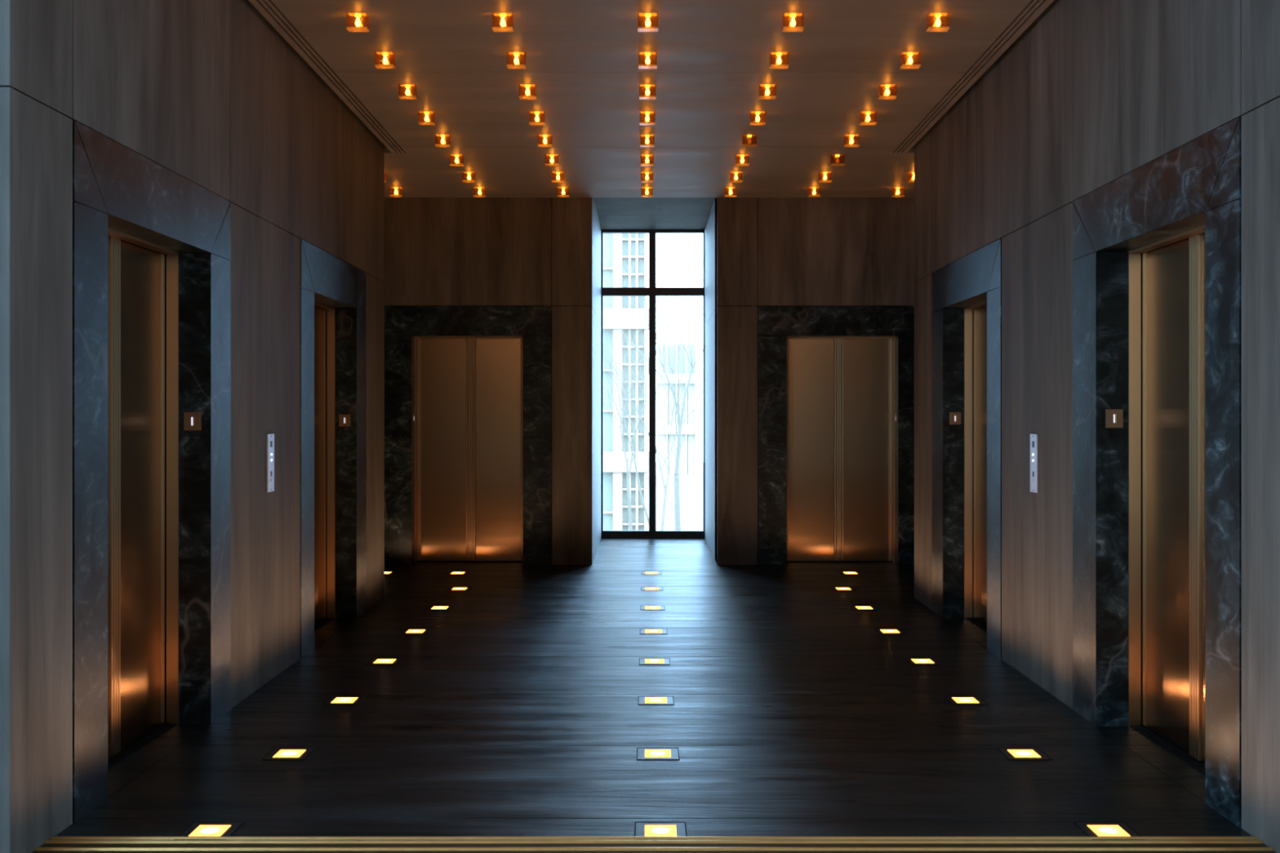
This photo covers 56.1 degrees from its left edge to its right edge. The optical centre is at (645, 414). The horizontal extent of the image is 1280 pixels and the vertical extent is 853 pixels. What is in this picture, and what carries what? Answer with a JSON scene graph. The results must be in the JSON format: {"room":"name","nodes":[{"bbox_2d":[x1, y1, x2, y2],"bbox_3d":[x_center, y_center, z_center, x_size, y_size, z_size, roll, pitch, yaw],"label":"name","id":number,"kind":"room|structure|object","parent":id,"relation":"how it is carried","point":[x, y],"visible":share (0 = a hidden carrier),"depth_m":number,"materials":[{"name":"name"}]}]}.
{"room":"lobby","nodes":[
{"label":"lobby","id":0,"kind":"room"},
{"bbox_2d":[0,0,19,852],"bbox_3d":[-2.745,-0.641,4.077,1.210,4.341,0.065,0,0,0],"label":"wall","id":1,"kind":"structure","parent":0,"point":[8,8],"depth_m":4.04,"materials":[{"name":"wood"}]},
{"bbox_2d":[17,0,384,852],"bbox_3d":[-3.390,-0.398,6.965,2.500,3.853,5.750,0,0,0],"label":"wall","id":2,"kind":"structure","parent":0,"point":[209,92],"depth_m":5.86,"materials":[{"name":"wood"}]},
{"bbox_2d":[72,120,231,822],"bbox_3d":[-2.265,0.222,5.340,0.259,2.645,1.694,0,0,0],"label":"elevator","id":3,"kind":"object","parent":2,"relation":"attached to","point":[152,245],"visible":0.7,"depth_m":5.58,"materials":[{"name":"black stone"}]},
{"bbox_2d":[183,412,201,430],"bbox_3d":[-2.225,0.033,5.901,0.084,0.090,0.007,0,0,0],"label":"plate","id":4,"kind":"object","parent":3,"relation":"attached to","point":[192,420],"visible":1,"depth_m":5.90,"materials":[{"name":"brown metal"}]},
{"bbox_2d":[266,434,274,492],"bbox_3d":[-2.132,0.276,6.840,0.014,0.328,0.116,0,0,0],"label":"panel","id":5,"kind":"object","parent":2,"relation":"attached to","point":[270,437],"visible":1,"depth_m":6.83,"materials":[{"name":"metal"}]},
{"bbox_2d":[300,239,366,657],"bbox_3d":[-2.265,0.220,8.320,0.259,2.619,1.734,0,0,0],"label":"elevator","id":6,"kind":"object","parent":2,"relation":"attached to","point":[327,282],"visible":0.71,"depth_m":8.87,"materials":[{"name":"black stone"}]},
{"bbox_2d":[338,414,350,426],"bbox_3d":[-2.222,0.044,8.876,0.084,0.089,0.007,0,0,0],"label":"plate","id":7,"kind":"object","parent":6,"relation":"attached to","point":[344,420],"visible":1,"depth_m":8.87,"materials":[{"name":"brown metal"}]},
{"bbox_2d":[591,198,600,561],"bbox_3d":[-0.677,-0.408,13.210,0.295,3.793,2.520,0,0,0],"label":"wall","id":8,"kind":"structure","parent":0,"point":[596,306],"depth_m":13.14,"materials":[{"name":"paint"}]},
{"bbox_2d":[382,197,915,564],"bbox_3d":[0.250,-0.387,12.110,12.500,3.751,0.420,0,0,0],"label":"wall","id":9,"kind":"structure","parent":0,"point":[439,251],"depth_m":11.90,"materials":[{"name":"wood"}]},
{"bbox_2d":[384,306,551,564],"bbox_3d":[-1.765,0.217,12.025,1.664,2.580,0.259,0,0,0],"label":"elevator","id":10,"kind":"object","parent":9,"relation":"attached to","point":[470,479],"visible":0.91,"depth_m":12.12,"materials":[{"name":"gold metal"}]},
{"bbox_2d":[412,413,414,422],"bbox_3d":[-2.311,0.038,11.980,0.007,0.088,0.084,0,0,0],"label":"plate","id":11,"kind":"object","parent":10,"relation":"attached to","point":[413,415],"visible":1,"depth_m":11.95,"materials":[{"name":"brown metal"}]},
{"bbox_2d":[757,306,914,564],"bbox_3d":[1.945,0.217,12.025,1.664,2.580,0.259,0,0,0],"label":"elevator","id":12,"kind":"object","parent":9,"relation":"attached to","point":[836,468],"visible":0.88,"depth_m":12.13,"materials":[{"name":"gold metal"}]},
{"bbox_2d":[894,413,897,422],"bbox_3d":[2.496,0.038,11.980,0.007,0.088,0.084,0,0,0],"label":"plate","id":13,"kind":"object","parent":12,"relation":"attached to","point":[895,415],"visible":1,"depth_m":11.97,"materials":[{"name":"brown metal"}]},
{"bbox_2d":[248,0,1054,197],"bbox_3d":[0.250,-2.255,7.995,12.500,0.216,7.811,0,0,0],"label":"ceiling","id":14,"kind":"structure","parent":0,"point":[582,59],"depth_m":7.96,"materials":[{"name":"brown wood"}]},
{"bbox_2d":[346,13,368,31],"bbox_3d":[-1.572,-2.143,6.565,0.110,0.088,0.060,0,0,0],"label":"ceiling light","id":15,"kind":"object","parent":14,"relation":"attached to","point":[357,28],"visible":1,"depth_m":6.56,"materials":[{"name":"orange metal"}]},
{"bbox_2d":[374,52,395,69],"bbox_3d":[-1.572,-2.138,7.253,0.110,0.088,0.060,0,0,0],"label":"ceiling light","id":16,"kind":"object","parent":14,"relation":"attached to","point":[384,66],"visible":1,"depth_m":7.25,"materials":[{"name":"gold metal"}]},
{"bbox_2d":[389,186,402,197],"bbox_3d":[-2.365,-2.107,11.381,0.110,0.088,0.060,0,0,0],"label":"ceiling light","id":17,"kind":"object","parent":14,"relation":"attached to","point":[394,188],"visible":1,"depth_m":11.37,"materials":[{"name":"gold metal"}]},
{"bbox_2d":[398,84,417,99],"bbox_3d":[-1.572,-2.133,7.941,0.110,0.088,0.060,0,0,0],"label":"ceiling light","id":18,"kind":"object","parent":14,"relation":"attached to","point":[407,96],"visible":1,"depth_m":7.93,"materials":[{"name":"gold metal"}]},
{"bbox_2d":[417,111,435,125],"bbox_3d":[-1.572,-2.128,8.629,0.110,0.088,0.060,0,0,0],"label":"ceiling light","id":19,"kind":"object","parent":14,"relation":"attached to","point":[426,122],"visible":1,"depth_m":8.62,"materials":[{"name":"gold metal"}]},
{"bbox_2d":[435,134,450,146],"bbox_3d":[-1.572,-2.123,9.317,0.110,0.088,0.060,0,0,0],"label":"ceiling light","id":20,"kind":"object","parent":14,"relation":"attached to","point":[442,141],"visible":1,"depth_m":9.30,"materials":[{"name":"gold metal"}]},
{"bbox_2d":[449,154,463,166],"bbox_3d":[-1.572,-2.117,10.005,0.110,0.088,0.060,0,0,0],"label":"ceiling light","id":21,"kind":"object","parent":14,"relation":"attached to","point":[456,164],"visible":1,"depth_m":9.99,"materials":[{"name":"gold metal"}]},
{"bbox_2d":[462,171,475,182],"bbox_3d":[-1.572,-2.112,10.693,0.110,0.088,0.060,0,0,0],"label":"ceiling light","id":22,"kind":"object","parent":14,"relation":"attached to","point":[467,172],"visible":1,"depth_m":10.68,"materials":[{"name":"gold metal"}]},
{"bbox_2d":[473,186,485,197],"bbox_3d":[-1.572,-2.107,11.381,0.110,0.088,0.060,0,0,0],"label":"ceiling light","id":23,"kind":"object","parent":14,"relation":"attached to","point":[478,188],"visible":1,"depth_m":11.37,"materials":[{"name":"gold metal"}]},
{"bbox_2d":[492,13,513,31],"bbox_3d":[-0.779,-2.143,6.565,0.110,0.088,0.060,0,0,0],"label":"ceiling light","id":24,"kind":"object","parent":14,"relation":"attached to","point":[502,15],"visible":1,"depth_m":6.56,"materials":[{"name":"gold metal"}]},
{"bbox_2d":[506,52,525,69],"bbox_3d":[-0.779,-2.138,7.253,0.110,0.088,0.060,0,0,0],"label":"ceiling light","id":25,"kind":"object","parent":14,"relation":"attached to","point":[516,66],"visible":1,"depth_m":7.25,"materials":[{"name":"gold metal"}]},
{"bbox_2d":[519,84,536,99],"bbox_3d":[-0.779,-2.133,7.941,0.110,0.088,0.060,0,0,0],"label":"ceiling light","id":26,"kind":"object","parent":14,"relation":"attached to","point":[527,96],"visible":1,"depth_m":7.93,"materials":[{"name":"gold metal"}]},
{"bbox_2d":[528,111,545,125],"bbox_3d":[-0.779,-2.128,8.629,0.110,0.088,0.060,0,0,0],"label":"ceiling light","id":27,"kind":"object","parent":14,"relation":"attached to","point":[531,123],"visible":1,"depth_m":8.62,"materials":[{"name":"gold metal"}]},
{"bbox_2d":[537,134,552,146],"bbox_3d":[-0.779,-2.123,9.317,0.110,0.088,0.060,0,0,0],"label":"ceiling light","id":28,"kind":"object","parent":14,"relation":"attached to","point":[544,141],"visible":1,"depth_m":9.31,"materials":[{"name":"gold metal"}]},
{"bbox_2d":[545,154,559,166],"bbox_3d":[-0.779,-2.117,10.005,0.110,0.088,0.060,0,0,0],"label":"ceiling light","id":29,"kind":"object","parent":14,"relation":"attached to","point":[551,164],"visible":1,"depth_m":9.99,"materials":[{"name":"gold metal"}]},
{"bbox_2d":[551,171,564,182],"bbox_3d":[-0.779,-2.112,10.693,0.110,0.088,0.060,0,0,0],"label":"ceiling light","id":30,"kind":"object","parent":14,"relation":"attached to","point":[556,172],"visible":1,"depth_m":10.68,"materials":[{"name":"gold metal"}]},
{"bbox_2d":[557,186,568,197],"bbox_3d":[-0.779,-2.107,11.381,0.110,0.088,0.060,0,0,0],"label":"ceiling light","id":31,"kind":"object","parent":14,"relation":"attached to","point":[562,188],"visible":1,"depth_m":11.37,"materials":[{"name":"gold metal"}]},
{"bbox_2d":[640,171,653,182],"bbox_3d":[0.013,-2.112,10.693,0.110,0.088,0.060,0,0,0],"label":"ceiling light","id":32,"kind":"object","parent":14,"relation":"attached to","point":[645,172],"visible":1,"depth_m":10.68,"materials":[{"name":"gold metal"}]},
{"bbox_2d":[640,186,653,197],"bbox_3d":[0.013,-2.107,11.381,0.110,0.088,0.060,0,0,0],"label":"ceiling light","id":33,"kind":"object","parent":14,"relation":"attached to","point":[646,188],"visible":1,"depth_m":11.37,"materials":[{"name":"gold metal"}]},
{"bbox_2d":[640,111,654,125],"bbox_3d":[0.013,-2.128,8.629,0.110,0.088,0.060,0,0,0],"label":"ceiling light","id":34,"kind":"object","parent":14,"relation":"attached to","point":[642,123],"visible":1,"depth_m":8.62,"materials":[{"name":"gold metal"}]},
{"bbox_2d":[640,154,653,166],"bbox_3d":[0.013,-2.117,10.005,0.110,0.088,0.060,0,0,0],"label":"ceiling light","id":35,"kind":"object","parent":14,"relation":"attached to","point":[646,164],"visible":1,"depth_m":9.99,"materials":[{"name":"gold metal"}]},
{"bbox_2d":[640,134,654,146],"bbox_3d":[0.013,-2.123,9.317,0.110,0.088,0.060,0,0,0],"label":"ceiling light","id":36,"kind":"object","parent":14,"relation":"attached to","point":[645,135],"visible":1,"depth_m":9.30,"materials":[{"name":"gold metal"}]},
{"bbox_2d":[637,13,657,31],"bbox_3d":[0.013,-2.143,6.565,0.110,0.088,0.060,0,0,0],"label":"ceiling light","id":37,"kind":"object","parent":14,"relation":"attached to","point":[647,28],"visible":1,"depth_m":6.56,"materials":[{"name":"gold metal"}]},
{"bbox_2d":[638,52,657,69],"bbox_3d":[0.013,-2.138,7.253,0.110,0.088,0.060,0,0,0],"label":"ceiling light","id":38,"kind":"object","parent":14,"relation":"attached to","point":[647,66],"visible":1,"depth_m":7.25,"materials":[{"name":"gold metal"}]},
{"bbox_2d":[639,84,656,99],"bbox_3d":[0.013,-2.133,7.941,0.110,0.088,0.060,0,0,0],"label":"ceiling light","id":39,"kind":"object","parent":14,"relation":"attached to","point":[647,96],"visible":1,"depth_m":7.93,"materials":[{"name":"gold metal"}]},
{"bbox_2d":[724,186,736,197],"bbox_3d":[0.805,-2.107,11.381,0.110,0.088,0.060,0,0,0],"label":"ceiling light","id":40,"kind":"object","parent":14,"relation":"attached to","point":[729,188],"visible":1,"depth_m":11.37,"materials":[{"name":"gold metal"}]},
{"bbox_2d":[729,171,742,182],"bbox_3d":[0.805,-2.112,10.693,0.110,0.088,0.060,0,0,0],"label":"ceiling light","id":41,"kind":"object","parent":14,"relation":"attached to","point":[734,172],"visible":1,"depth_m":10.68,"materials":[{"name":"gold metal"}]},
{"bbox_2d":[735,154,749,166],"bbox_3d":[0.805,-2.117,10.005,0.110,0.088,0.060,0,0,0],"label":"ceiling light","id":42,"kind":"object","parent":14,"relation":"attached to","point":[741,164],"visible":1,"depth_m":9.99,"materials":[{"name":"gold metal"}]},
{"bbox_2d":[742,134,756,146],"bbox_3d":[0.805,-2.123,9.317,0.110,0.088,0.060,0,0,0],"label":"ceiling light","id":43,"kind":"object","parent":14,"relation":"attached to","point":[747,135],"visible":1,"depth_m":9.30,"materials":[{"name":"orange metal"}]},
{"bbox_2d":[749,111,765,125],"bbox_3d":[0.805,-2.128,8.629,0.110,0.088,0.060,0,0,0],"label":"ceiling light","id":44,"kind":"object","parent":14,"relation":"attached to","point":[757,122],"visible":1,"depth_m":8.62,"materials":[{"name":"gold metal"}]},
{"bbox_2d":[758,84,776,99],"bbox_3d":[0.805,-2.133,7.941,0.110,0.088,0.060,0,0,0],"label":"ceiling light","id":45,"kind":"object","parent":14,"relation":"attached to","point":[766,86],"visible":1,"depth_m":7.93,"materials":[{"name":"gold metal"}]},
{"bbox_2d":[769,52,788,69],"bbox_3d":[0.805,-2.138,7.253,0.110,0.088,0.060,0,0,0],"label":"ceiling light","id":46,"kind":"object","parent":14,"relation":"attached to","point":[779,66],"visible":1,"depth_m":7.25,"materials":[{"name":"gold metal"}]},
{"bbox_2d":[782,13,804,31],"bbox_3d":[0.805,-2.143,6.565,0.110,0.088,0.060,0,0,0],"label":"ceiling light","id":47,"kind":"object","parent":14,"relation":"attached to","point":[793,28],"visible":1,"depth_m":6.56,"materials":[{"name":"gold metal"}]},
{"bbox_2d":[808,186,820,197],"bbox_3d":[1.598,-2.107,11.381,0.110,0.088,0.060,0,0,0],"label":"ceiling light","id":48,"kind":"object","parent":14,"relation":"attached to","point":[813,188],"visible":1,"depth_m":11.37,"materials":[{"name":"gold metal"}]},
{"bbox_2d":[818,171,831,182],"bbox_3d":[1.598,-2.112,10.693,0.110,0.088,0.060,0,0,0],"label":"ceiling light","id":49,"kind":"object","parent":14,"relation":"attached to","point":[824,172],"visible":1,"depth_m":10.68,"materials":[{"name":"gold metal"}]},
{"bbox_2d":[830,154,844,166],"bbox_3d":[1.598,-2.117,10.005,0.110,0.088,0.060,0,0,0],"label":"ceiling light","id":50,"kind":"object","parent":14,"relation":"attached to","point":[837,164],"visible":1,"depth_m":9.99,"materials":[{"name":"gold metal"}]},
{"bbox_2d":[844,134,859,146],"bbox_3d":[1.598,-2.123,9.317,0.110,0.088,0.060,0,0,0],"label":"ceiling light","id":51,"kind":"object","parent":14,"relation":"attached to","point":[851,141],"visible":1,"depth_m":9.30,"materials":[{"name":"gold metal"}]},
{"bbox_2d":[859,111,876,125],"bbox_3d":[1.598,-2.128,8.629,0.110,0.088,0.060,0,0,0],"label":"ceiling light","id":52,"kind":"object","parent":14,"relation":"attached to","point":[868,122],"visible":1,"depth_m":8.62,"materials":[{"name":"gold metal"}]},
{"bbox_2d":[878,84,896,99],"bbox_3d":[1.598,-2.133,7.941,0.110,0.088,0.060,0,0,0],"label":"ceiling light","id":53,"kind":"object","parent":14,"relation":"attached to","point":[886,86],"visible":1,"depth_m":7.93,"materials":[{"name":"gold metal"}]},
{"bbox_2d":[891,186,904,197],"bbox_3d":[2.390,-2.107,11.381,0.110,0.088,0.060,0,0,0],"label":"ceiling light","id":54,"kind":"object","parent":14,"relation":"attached to","point":[896,188],"visible":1,"depth_m":11.37,"materials":[{"name":"gold metal"}]},
{"bbox_2d":[900,52,920,69],"bbox_3d":[1.598,-2.138,7.253,0.110,0.088,0.060,0,0,0],"label":"ceiling light","id":55,"kind":"object","parent":14,"relation":"attached to","point":[909,66],"visible":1,"depth_m":7.25,"materials":[{"name":"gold metal"}]},
{"bbox_2d":[906,171,914,182],"bbox_3d":[2.390,-2.112,10.693,0.110,0.088,0.060,0,0,0],"label":"ceiling light","id":56,"kind":"object","parent":14,"relation":"attached to","point":[913,172],"visible":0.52,"depth_m":10.68,"materials":[{"name":"gold metal"}]},
{"bbox_2d":[926,13,949,31],"bbox_3d":[1.598,-2.143,6.565,0.110,0.088,0.060,0,0,0],"label":"ceiling light","id":57,"kind":"object","parent":14,"relation":"attached to","point":[937,15],"visible":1,"depth_m":6.56,"materials":[{"name":"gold metal"}]},
{"bbox_2d":[55,537,1252,835],"bbox_3d":[0.000,1.563,5.050,14.000,0.175,19.100,0,0,0],"label":"floor","id":58,"kind":"structure","parent":0,"point":[517,713],"depth_m":5.86,"materials":[{"name":"wood"}]},
{"bbox_2d":[173,822,244,839],"bbox_3d":[-1.597,1.526,4.405,0.190,0.008,0.190,0,0,0],"label":"floor light","id":59,"kind":"object","parent":58,"relation":"on","point":[195,828],"visible":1,"depth_m":4.41,"materials":[{"name":"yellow glass"}]},
{"bbox_2d":[261,747,315,759],"bbox_3d":[-1.597,1.520,5.390,0.190,0.008,0.190,0,0,0],"label":"floor light","id":60,"kind":"object","parent":58,"relation":"on","point":[277,753],"visible":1,"depth_m":5.38,"materials":[{"name":"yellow glass"}]},
{"bbox_2d":[321,695,366,705],"bbox_3d":[-1.597,1.515,6.375,0.190,0.008,0.190,0,0,0],"label":"floor light","id":61,"kind":"object","parent":58,"relation":"on","point":[333,700],"visible":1,"depth_m":6.36,"materials":[{"name":"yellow glass"}]},
{"bbox_2d":[365,657,403,664],"bbox_3d":[-1.597,1.510,7.360,0.190,0.008,0.190,0,0,0],"label":"floor light","id":62,"kind":"object","parent":58,"relation":"on","point":[374,660],"visible":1,"depth_m":7.35,"materials":[{"name":"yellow glass"}]},
{"bbox_2d":[384,571,395,574],"bbox_3d":[-2.460,1.490,11.310,0.190,0.008,0.190,0,0,0],"label":"floor light","id":63,"kind":"object","parent":58,"relation":"on","point":[385,572],"visible":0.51,"depth_m":11.30,"materials":[{"name":"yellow glass"}]},
{"bbox_2d":[399,628,431,634],"bbox_3d":[-1.597,1.505,8.345,0.190,0.008,0.190,0,0,0],"label":"floor light","id":64,"kind":"object","parent":58,"relation":"on","point":[406,631],"visible":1,"depth_m":8.33,"materials":[{"name":"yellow glass"}]},
{"bbox_2d":[425,605,453,609],"bbox_3d":[-1.597,1.500,9.330,0.190,0.008,0.190,0,0,0],"label":"floor light","id":65,"kind":"object","parent":58,"relation":"on","point":[430,607],"visible":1,"depth_m":9.32,"materials":[{"name":"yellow glass"}]},
{"bbox_2d":[446,571,469,574],"bbox_3d":[-1.765,1.490,11.300,0.190,0.008,0.190,0,0,0],"label":"floor light","id":66,"kind":"object","parent":58,"relation":"on","point":[449,572],"visible":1,"depth_m":11.28,"materials":[{"name":"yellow glass"}]},
{"bbox_2d":[447,586,471,590],"bbox_3d":[-1.597,1.495,10.315,0.190,0.008,0.190,0,0,0],"label":"floor light","id":67,"kind":"object","parent":58,"relation":"on","point":[450,588],"visible":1,"depth_m":10.31,"materials":[{"name":"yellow glass"}]},
{"bbox_2d":[640,586,662,590],"bbox_3d":[0.055,1.495,10.315,0.190,0.008,0.190,0,0,0],"label":"floor light","id":68,"kind":"object","parent":58,"relation":"on","point":[642,588],"visible":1,"depth_m":10.31,"materials":[{"name":"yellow glass"}]},
{"bbox_2d":[641,571,662,574],"bbox_3d":[0.055,1.490,11.300,0.190,0.008,0.190,0,0,0],"label":"floor light","id":69,"kind":"object","parent":58,"relation":"on","point":[642,572],"visible":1,"depth_m":11.27,"materials":[{"name":"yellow glass"}]},
{"bbox_2d":[640,605,665,609],"bbox_3d":[0.055,1.500,9.330,0.190,0.008,0.190,0,0,0],"label":"floor light","id":70,"kind":"object","parent":58,"relation":"on","point":[642,607],"visible":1,"depth_m":9.32,"materials":[{"name":"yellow glass"}]},
{"bbox_2d":[640,628,667,634],"bbox_3d":[0.055,1.505,8.345,0.190,0.008,0.190,0,0,0],"label":"floor light","id":71,"kind":"object","parent":58,"relation":"on","point":[642,631],"visible":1,"depth_m":8.33,"materials":[{"name":"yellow glass"}]},
{"bbox_2d":[31,835,1276,852],"bbox_3d":[0.030,1.544,4.199,4.338,0.050,0.274,0,0,0],"label":"threshold","id":72,"kind":"object","parent":58,"relation":"on","point":[56,844],"visible":1,"depth_m":4.27,"materials":[{"name":"brown metal"}]},
{"bbox_2d":[639,657,670,664],"bbox_3d":[0.055,1.510,7.360,0.190,0.008,0.190,0,0,0],"label":"floor light","id":73,"kind":"object","parent":58,"relation":"on","point":[642,660],"visible":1,"depth_m":7.35,"materials":[{"name":"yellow glass"}]},
{"bbox_2d":[637,695,674,705],"bbox_3d":[0.055,1.515,6.375,0.190,0.008,0.190,0,0,0],"label":"floor light","id":74,"kind":"object","parent":58,"relation":"on","point":[642,700],"visible":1,"depth_m":6.36,"materials":[{"name":"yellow glass"}]},
{"bbox_2d":[636,747,679,759],"bbox_3d":[0.055,1.520,5.390,0.190,0.008,0.190,0,0,0],"label":"floor light","id":75,"kind":"object","parent":58,"relation":"on","point":[642,753],"visible":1,"depth_m":5.38,"materials":[{"name":"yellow glass"}]},
{"bbox_2d":[634,822,687,839],"bbox_3d":[0.055,1.526,4.405,0.190,0.008,0.190,0,0,0],"label":"floor light","id":76,"kind":"object","parent":58,"relation":"on","point":[642,828],"visible":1,"depth_m":4.41,"materials":[{"name":"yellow glass"}]},
{"bbox_2d":[831,586,855,590],"bbox_3d":[1.697,1.495,10.315,0.190,0.008,0.190,0,0,0],"label":"floor light","id":77,"kind":"object","parent":58,"relation":"on","point":[833,588],"visible":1,"depth_m":10.31,"materials":[{"name":"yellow glass"}]},
{"bbox_2d":[838,571,862,574],"bbox_3d":[1.925,1.490,11.300,0.190,0.008,0.190,0,0,0],"label":"floor light","id":78,"kind":"object","parent":58,"relation":"on","point":[841,572],"visible":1,"depth_m":11.28,"materials":[{"name":"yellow glass"}]},
{"bbox_2d":[849,605,878,609],"bbox_3d":[1.697,1.500,9.330,0.190,0.008,0.190,0,0,0],"label":"floor light","id":79,"kind":"object","parent":58,"relation":"on","point":[854,607],"visible":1,"depth_m":9.32,"materials":[{"name":"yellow glass"}]},
{"bbox_2d":[873,628,906,634],"bbox_3d":[1.697,1.505,8.345,0.190,0.008,0.190,0,0,0],"label":"floor light","id":80,"kind":"object","parent":58,"relation":"on","point":[880,631],"visible":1,"depth_m":8.33,"materials":[{"name":"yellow glass"}]},
{"bbox_2d":[903,657,942,664],"bbox_3d":[1.697,1.510,7.360,0.190,0.008,0.190,0,0,0],"label":"floor light","id":81,"kind":"object","parent":58,"relation":"on","point":[911,660],"visible":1,"depth_m":7.35,"materials":[{"name":"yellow glass"}]},
{"bbox_2d":[942,695,988,705],"bbox_3d":[1.697,1.515,6.375,0.190,0.008,0.190,0,0,0],"label":"floor light","id":82,"kind":"object","parent":58,"relation":"on","point":[953,700],"visible":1,"depth_m":6.36,"materials":[{"name":"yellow glass"}]},
{"bbox_2d":[996,747,1052,759],"bbox_3d":[1.697,1.520,5.390,0.190,0.008,0.190,0,0,0],"label":"floor light","id":83,"kind":"object","parent":58,"relation":"on","point":[1011,753],"visible":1,"depth_m":5.38,"materials":[{"name":"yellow glass"}]},
{"bbox_2d":[1073,822,1145,839],"bbox_3d":[1.697,1.526,4.405,0.190,0.008,0.190,0,0,0],"label":"floor light","id":84,"kind":"object","parent":58,"relation":"on","point":[1090,828],"visible":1,"depth_m":4.42,"materials":[{"name":"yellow glass"}]},
{"bbox_2d":[705,198,716,561],"bbox_3d":[0.858,-0.408,13.210,0.295,3.793,2.520,0,0,0],"label":"wall","id":85,"kind":"structure","parent":0,"point":[710,246],"depth_m":13.12,"materials":[{"name":"paint"}]},
{"bbox_2d":[600,229,705,537],"bbox_3d":[0.090,-0.364,14.370,1.240,3.681,0.080,0,0,0],"label":"window","id":86,"kind":"structure","parent":85,"relation":"in","point":[652,291],"depth_m":14.33,"materials":[{"name":"black metal"}]},
{"bbox_2d":[591,197,717,229],"bbox_3d":[0.090,-2.250,13.185,1.440,0.206,2.570,0,0,0],"label":"ceiling","id":87,"kind":"structure","parent":85,"relation":"attached to","point":[613,213],"depth_m":13.18,"materials":[{"name":"paint"}]},
{"bbox_2d":[914,0,1279,852],"bbox_3d":[3.450,-0.398,6.965,2.500,3.853,5.750,0,0,0],"label":"wall","id":88,"kind":"structure","parent":0,"point":[1092,93],"depth_m":6.33,"materials":[{"name":"wood"}]},
{"bbox_2d":[932,238,1001,658],"bbox_3d":[2.325,0.220,8.325,0.259,2.619,1.784,0,0,0],"label":"elevator","id":89,"kind":"object","parent":88,"relation":"attached to","point":[966,342],"visible":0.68,"depth_m":8.87,"materials":[{"name":"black stone"}]},
{"bbox_2d":[949,412,960,424],"bbox_3d":[2.287,0.029,8.876,0.084,0.089,0.007,0,0,0],"label":"plate","id":90,"kind":"object","parent":89,"relation":"attached to","point":[954,417],"visible":1,"depth_m":8.87,"materials":[{"name":"brown metal"}]},
{"bbox_2d":[1030,434,1038,493],"bbox_3d":[2.192,0.276,6.790,0.014,0.328,0.116,0,0,0],"label":"panel","id":91,"kind":"object","parent":88,"relation":"attached to","point":[1033,437],"visible":1,"depth_m":6.76,"materials":[{"name":"metal"}]},
{"bbox_2d":[1072,117,1241,827],"bbox_3d":[2.325,0.222,5.310,0.259,2.646,1.734,0,0,0],"label":"elevator","id":92,"kind":"object","parent":88,"relation":"attached to","point":[1157,248],"visible":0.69,"depth_m":5.55,"materials":[{"name":"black stone"}]},
{"bbox_2d":[1105,408,1123,427],"bbox_3d":[2.284,0.020,5.856,0.084,0.090,0.007,0,0,0],"label":"plate","id":93,"kind":"object","parent":92,"relation":"attached to","point":[1113,417],"visible":1,"depth_m":5.85,"materials":[{"name":"brown metal"}]},
{"label":"outside","id":94,"kind":"structure","parent":0,"visible":0},
{"bbox_2d":[647,462,702,530],"bbox_3d":[0.000,5.650,78.000,120.000,0.200,124.000,0,0,0],"label":"ground","id":95,"kind":"structure","parent":94,"point":[691,495],"depth_m":73.14,"materials":[{"name":"white"}]},
{"bbox_2d":[603,233,648,530],"bbox_3d":[-4.800,-2.825,51.825,9.900,31.250,14.350,0,0,0],"label":"office tower","id":96,"kind":"structure","parent":95,"relation":"on","point":[615,514],"depth_m":44.98,"materials":[{"name":"concrete"}]},
{"bbox_2d":[603,271,676,524],"bbox_3d":[-0.838,0.552,34.154,4.278,10.022,2.420,0,0,-24],"label":"bare tree","id":97,"kind":"object","parent":95,"relation":"on","point":[631,424],"visible":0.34,"depth_m":34.75,"materials":[{"name":"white plant"}]},
{"bbox_2d":[603,233,702,530],"bbox_3d":[0.093,0.562,21.966,3.287,9.980,3.504,0,0,-18],"label":"bare tree","id":98,"kind":"object","parent":95,"relation":"on","point":[676,476],"visible":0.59,"depth_m":21.96,"materials":[{"name":"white plant"}]},
{"bbox_2d":[603,248,702,530],"bbox_3d":[0.083,1.040,25.186,2.695,9.031,2.973,0,0,28],"label":"bare tree","id":99,"kind":"object","parent":95,"relation":"on","point":[615,353],"visible":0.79,"depth_m":24.83,"materials":[{"name":"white plant"}]},
{"bbox_2d":[603,235,702,530],"bbox_3d":[-0.220,0.704,27.381,3.868,9.715,2.690,0,0,12],"label":"bare tree","id":100,"kind":"object","parent":95,"relation":"on","point":[630,526],"visible":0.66,"depth_m":27.31,"materials":[{"name":"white plant"}]},
{"bbox_2d":[656,342,697,484],"bbox_3d":[2.500,1.950,101.825,3.200,15.200,14.350,0,0,0],"label":"building","id":101,"kind":"structure","parent":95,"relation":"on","point":[687,463],"depth_m":95.19,"materials":[{"name":"white"}]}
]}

